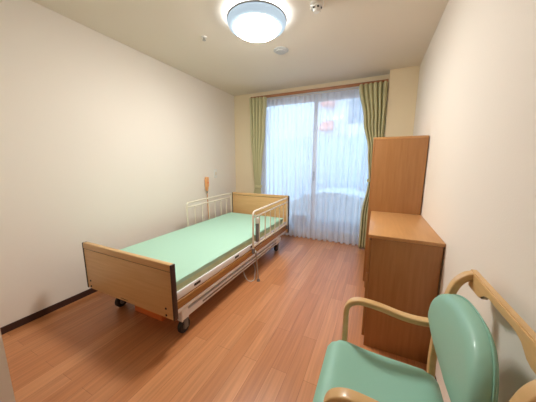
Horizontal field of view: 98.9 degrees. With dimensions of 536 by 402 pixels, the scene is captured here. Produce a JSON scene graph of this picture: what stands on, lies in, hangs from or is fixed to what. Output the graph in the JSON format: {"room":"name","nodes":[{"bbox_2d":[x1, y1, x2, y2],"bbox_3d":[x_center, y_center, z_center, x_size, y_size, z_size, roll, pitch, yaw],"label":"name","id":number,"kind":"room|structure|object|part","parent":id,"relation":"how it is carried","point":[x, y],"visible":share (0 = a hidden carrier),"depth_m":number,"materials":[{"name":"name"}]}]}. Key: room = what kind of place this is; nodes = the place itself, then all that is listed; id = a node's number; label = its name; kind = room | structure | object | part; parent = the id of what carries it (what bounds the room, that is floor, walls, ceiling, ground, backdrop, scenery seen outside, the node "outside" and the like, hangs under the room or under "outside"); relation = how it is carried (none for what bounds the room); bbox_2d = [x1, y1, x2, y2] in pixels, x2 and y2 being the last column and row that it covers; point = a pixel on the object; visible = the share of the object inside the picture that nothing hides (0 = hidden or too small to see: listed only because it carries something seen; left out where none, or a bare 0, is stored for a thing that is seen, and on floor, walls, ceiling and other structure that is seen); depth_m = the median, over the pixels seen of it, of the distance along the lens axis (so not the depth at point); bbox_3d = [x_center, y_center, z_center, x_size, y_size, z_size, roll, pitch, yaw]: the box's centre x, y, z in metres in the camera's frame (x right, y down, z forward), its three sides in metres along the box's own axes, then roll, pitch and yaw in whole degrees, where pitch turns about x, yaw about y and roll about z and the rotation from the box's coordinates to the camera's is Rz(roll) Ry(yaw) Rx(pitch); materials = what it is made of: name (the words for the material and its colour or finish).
{"room":"care facility","nodes":[
{"label":"care facility","id":0,"kind":"room"},
{"bbox_2d":[0,330,15,401],"bbox_3d":[-1.662,-0.149,1.079,0.814,2.400,0.125,5,10,25],"label":"wall","id":1,"kind":"structure","parent":0,"point":[6,389],"depth_m":1.11,"materials":[{"name":"beige paint"}]},
{"bbox_2d":[0,0,235,327],"bbox_3d":[-1.708,-0.315,2.072,0.120,2.400,4.950,5,10,25],"label":"wall","id":2,"kind":"structure","parent":0,"point":[106,142],"depth_m":2.05,"materials":[{"name":"white paint"}]},
{"bbox_2d":[0,288,97,334],"bbox_3d":[-1.305,0.725,2.973,0.008,0.055,3.305,5,10,25],"label":"baseboard","id":3,"kind":"structure","parent":2,"relation":"attached to","point":[36,315],"depth_m":1.87,"materials":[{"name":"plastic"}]},
{"bbox_2d":[204,177,208,217],"bbox_3d":[-0.942,0.034,3.583,0.056,0.823,0.094,5,10,25],"label":"handset","id":4,"kind":"object","parent":2,"relation":"attached to","point":[206,181],"visible":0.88,"depth_m":3.52,"materials":[{"name":"orange plastic"}]},
{"bbox_2d":[2,234,426,401],"bbox_3d":[-0.432,1.032,1.622,3.002,0.100,5.070,5,10,25],"label":"floor","id":5,"kind":"structure","parent":0,"point":[266,340],"depth_m":1.60,"materials":[{"name":"brown wood"}]},
{"bbox_2d":[135,305,165,320],"bbox_3d":[-0.899,0.867,2.034,0.340,0.086,0.400,5,10,25],"label":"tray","id":6,"kind":"object","parent":5,"relation":"on","point":[139,309],"visible":0.12,"depth_m":1.86,"materials":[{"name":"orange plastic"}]},
{"bbox_2d":[82,192,289,332],"bbox_3d":[-0.698,0.415,2.687,1.304,0.766,2.219,5,10,25],"label":"hospital bed","id":7,"kind":"object","parent":5,"relation":"on","point":[147,283],"visible":0.68,"depth_m":1.73,"materials":[{"name":"brown wood"}]},
{"bbox_3d":[-1.043,0.581,1.684,0.956,0.334,0.029,5,10,25],"label":"footboard","id":8,"kind":"part","parent":7,"relation":"part of","materials":[{"name":"brown wood"}]},
{"bbox_3d":[-0.621,0.797,1.673,0.049,0.145,0.070,5,10,25],"label":"leg","id":9,"kind":"part","parent":7,"relation":"part of","materials":[{"name":"white paint"}]},
{"bbox_2d":[120,212,282,290],"bbox_3d":[-0.606,0.392,2.592,0.910,0.080,1.995,5,10,25],"label":"mattress","id":10,"kind":"object","parent":7,"relation":"on","point":[194,250],"visible":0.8,"depth_m":2.23,"materials":[{"name":"green fabric"}]},
{"bbox_2d":[186,193,231,226],"bbox_3d":[-0.804,0.160,3.316,0.032,0.460,1.001,5,10,25],"label":"bed rail","id":11,"kind":"object","parent":7,"relation":"attached to","point":[187,206],"visible":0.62,"depth_m":3.20,"materials":[{"name":"white metal"}]},
{"bbox_3d":[-0.180,0.553,2.467,0.022,0.060,2.102,5,10,25],"label":"panel","id":12,"kind":"part","parent":7,"relation":"part of","materials":[{"name":"brown wood"}]},
{"bbox_3d":[-0.183,0.489,2.458,0.022,0.058,2.102,5,10,25],"label":"frame","id":13,"kind":"part","parent":7,"relation":"part of","materials":[{"name":"white paint"}]},
{"bbox_3d":[-0.187,0.600,2.478,0.031,0.028,2.102,5,10,25],"label":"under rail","id":14,"kind":"part","parent":7,"relation":"part of","materials":[{"name":"white metal"}]},
{"bbox_3d":[-0.136,0.183,3.583,0.956,0.512,0.029,5,10,25],"label":"headboard","id":15,"kind":"part","parent":7,"relation":"part of","materials":[{"name":"brown wood"}]},
{"bbox_2d":[252,197,287,281],"bbox_3d":[0.083,0.396,2.823,0.093,0.762,1.031,5,10,25],"label":"bed rail","id":16,"kind":"object","parent":7,"relation":"attached to","point":[257,220],"visible":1,"depth_m":2.50,"materials":[{"name":"white metal"}]},
{"bbox_3d":[-0.119,0.677,2.432,0.023,0.298,0.083,-4,10,-25],"label":"support leg","id":17,"kind":"part","parent":16,"relation":"part of","materials":[{"name":"metal"}]},
{"bbox_3d":[-0.116,0.337,2.449,0.032,0.200,0.030,5,10,25],"label":"lock lever","id":18,"kind":"part","parent":16,"relation":"part of","materials":[{"name":"grey plastic"}]},
{"bbox_2d":[363,135,428,286],"bbox_3d":[1.272,0.117,2.381,0.423,1.466,0.601,5,10,25],"label":"cabinet","id":19,"kind":"object","parent":5,"relation":"on","point":[398,166],"visible":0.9,"depth_m":2.04,"materials":[{"name":"brown wood"}]},
{"bbox_3d":[1.027,0.104,2.327,0.018,1.377,0.297,5,10,25],"label":"door","id":20,"kind":"part","parent":19,"relation":"part of","materials":[{"name":"brown wood"}]},
{"bbox_2d":[361,211,445,363],"bbox_3d":[0.988,0.557,1.797,0.400,0.789,0.805,5,10,25],"label":"base cabinet","id":21,"kind":"object","parent":5,"relation":"on","point":[404,258],"visible":0.94,"depth_m":1.44,"materials":[{"name":"brown wood"}]},
{"bbox_3d":[0.819,0.752,1.911,0.018,0.225,0.792,5,10,25],"label":"drawer","id":22,"kind":"part","parent":21,"relation":"part of","materials":[{"name":"brown wood"}]},
{"bbox_3d":[0.820,0.525,1.873,0.018,0.225,0.792,5,10,25],"label":"drawer","id":23,"kind":"part","parent":21,"relation":"part of","materials":[{"name":"brown wood"}]},
{"bbox_3d":[0.820,0.299,1.836,0.018,0.223,0.792,5,10,25],"label":"drawer","id":24,"kind":"part","parent":21,"relation":"part of","materials":[{"name":"brown wood"}]},
{"bbox_2d":[313,269,535,401],"bbox_3d":[0.414,0.689,0.762,0.485,0.868,0.490,5,10,25],"label":"armchair","id":25,"kind":"object","parent":5,"relation":"on","point":[464,347],"visible":1,"depth_m":0.73,"materials":[{"name":"green leather"}]},
{"bbox_3d":[0.293,0.818,0.587,0.333,0.666,0.036,5,10,25],"label":"arm","id":26,"kind":"part","parent":25,"relation":"part of"},
{"bbox_3d":[0.379,0.677,0.789,0.397,0.089,0.376,5,10,25],"label":"seat","id":27,"kind":"part","parent":25,"relation":"part of","materials":[{"name":"green leather"}]},
{"bbox_3d":[0.484,0.752,0.989,0.333,0.666,0.036,5,10,25],"label":"arm","id":28,"kind":"part","parent":25,"relation":"part of"},
{"bbox_3d":[0.673,0.671,0.886,0.100,0.864,0.034,5,10,25],"label":"leg","id":29,"kind":"part","parent":25,"relation":"part of","materials":[{"name":"beige wood"}]},
{"bbox_3d":[0.568,0.477,0.666,0.113,0.335,0.426,5,10,25],"label":"backrest","id":30,"kind":"part","parent":25,"relation":"part of","materials":[{"name":"green leather"}]},
{"bbox_3d":[0.625,0.308,0.599,0.022,0.062,0.490,5,10,25],"label":"grip rail","id":31,"kind":"part","parent":25,"relation":"part of","materials":[{"name":"beige wood"}]},
{"bbox_3d":[0.482,0.738,0.484,0.100,0.864,0.034,5,10,25],"label":"leg","id":32,"kind":"part","parent":25,"relation":"part of","materials":[{"name":"beige wood"}]},
{"bbox_2d":[31,0,448,95],"bbox_3d":[-0.392,-1.446,1.278,3.002,0.100,5.220,5,10,25],"label":"ceiling","id":33,"kind":"structure","parent":0,"point":[348,39],"depth_m":2.15,"materials":[{"name":"white paint"}]},
{"bbox_2d":[226,0,286,41],"bbox_3d":[-0.090,-1.419,1.851,0.484,0.138,0.484,5,10,25],"label":"ceiling lamp","id":34,"kind":"object","parent":33,"relation":"attached to","point":[249,20],"visible":1,"depth_m":1.73,"materials":[{"name":"white plastic"}]},
{"bbox_2d":[234,14,278,41],"bbox_3d":[-0.091,-1.375,1.858,0.364,0.048,0.364,5,10,25],"label":"diffuser","id":35,"kind":"object","parent":34,"relation":"attached to","point":[249,27],"depth_m":1.78,"materials":[{"name":"white plastic"}]},
{"bbox_2d":[274,46,288,54],"bbox_3d":[0.136,-1.567,2.401,0.156,0.025,0.156,5,10,25],"label":"smoke detector","id":36,"kind":"object","parent":33,"relation":"in","point":[280,50],"visible":1,"depth_m":2.37,"materials":[{"name":"white plastic"}]},
{"bbox_2d":[310,0,323,13],"bbox_3d":[0.364,-1.434,1.708,0.104,0.058,0.104,5,10,25],"label":"smoke detector","id":37,"kind":"object","parent":33,"relation":"attached to","point":[316,6],"visible":1,"depth_m":1.68,"materials":[{"name":"white plastic"}]},
{"bbox_2d":[234,74,388,192],"bbox_3d":[0.677,-0.537,3.758,3.002,2.500,0.150,5,10,25],"label":"wall","id":38,"kind":"structure","parent":0,"point":[245,183],"depth_m":4.08,"materials":[{"name":"beige paint"}]},
{"bbox_2d":[250,79,388,243],"bbox_3d":[0.685,-0.520,3.668,2.015,2.296,0.310,5,10,25],"label":"window","id":39,"kind":"structure","parent":38,"relation":"in","point":[351,89],"depth_m":3.36,"materials":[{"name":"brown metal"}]},
{"bbox_2d":[249,96,266,193],"bbox_3d":[-0.165,-0.542,3.845,0.297,2.235,0.121,5,10,25],"label":"drape","id":40,"kind":"object","parent":39,"relation":"hanging from","point":[258,106],"visible":0.73,"depth_m":3.73,"materials":[{"name":"green fabric"}]},
{"bbox_2d":[261,94,315,238],"bbox_3d":[0.293,-0.514,3.764,0.922,2.220,0.070,5,10,25],"label":"sheer curtain","id":41,"kind":"object","parent":39,"relation":"hanging from","point":[289,143],"visible":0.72,"depth_m":3.70,"materials":[{"name":"white fabric"}]},
{"bbox_3d":[0.346,-0.545,3.905,0.950,2.205,0.035,5,10,25],"label":"sash","id":42,"kind":"part","parent":39,"relation":"part of","materials":[{"name":"white metal"}]},
{"bbox_3d":[0.657,-1.616,3.416,2.015,0.051,0.160,5,10,25],"label":"curtain rail","id":43,"kind":"part","parent":39,"relation":"part of","materials":[{"name":"brown wood"}]},
{"bbox_2d":[312,89,367,245],"bbox_3d":[1.081,-0.448,3.394,0.817,2.223,0.068,5,10,26],"label":"sheer curtain","id":44,"kind":"object","parent":39,"relation":"hanging from","point":[340,185],"visible":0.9,"depth_m":3.39,"materials":[{"name":"white fabric"}]},
{"bbox_2d":[358,81,387,248],"bbox_3d":[1.361,-0.420,3.149,0.352,2.235,0.091,5,10,25],"label":"drape","id":45,"kind":"object","parent":39,"relation":"hanging from","point":[373,96],"visible":0.58,"depth_m":3.02,"materials":[{"name":"green fabric"}]},
{"bbox_2d":[384,65,419,136],"bbox_3d":[1.718,-0.474,3.100,0.319,2.400,0.164,5,10,25],"label":"wall pillar","id":46,"kind":"structure","parent":0,"point":[403,82],"depth_m":2.89,"materials":[{"name":"beige paint"}]},
{"bbox_2d":[413,0,535,401],"bbox_3d":[0.903,-0.106,0.869,0.120,2.400,4.950,5,10,25],"label":"wall","id":47,"kind":"structure","parent":0,"point":[476,99],"depth_m":0.90,"materials":[{"name":"white paint"}]}
]}

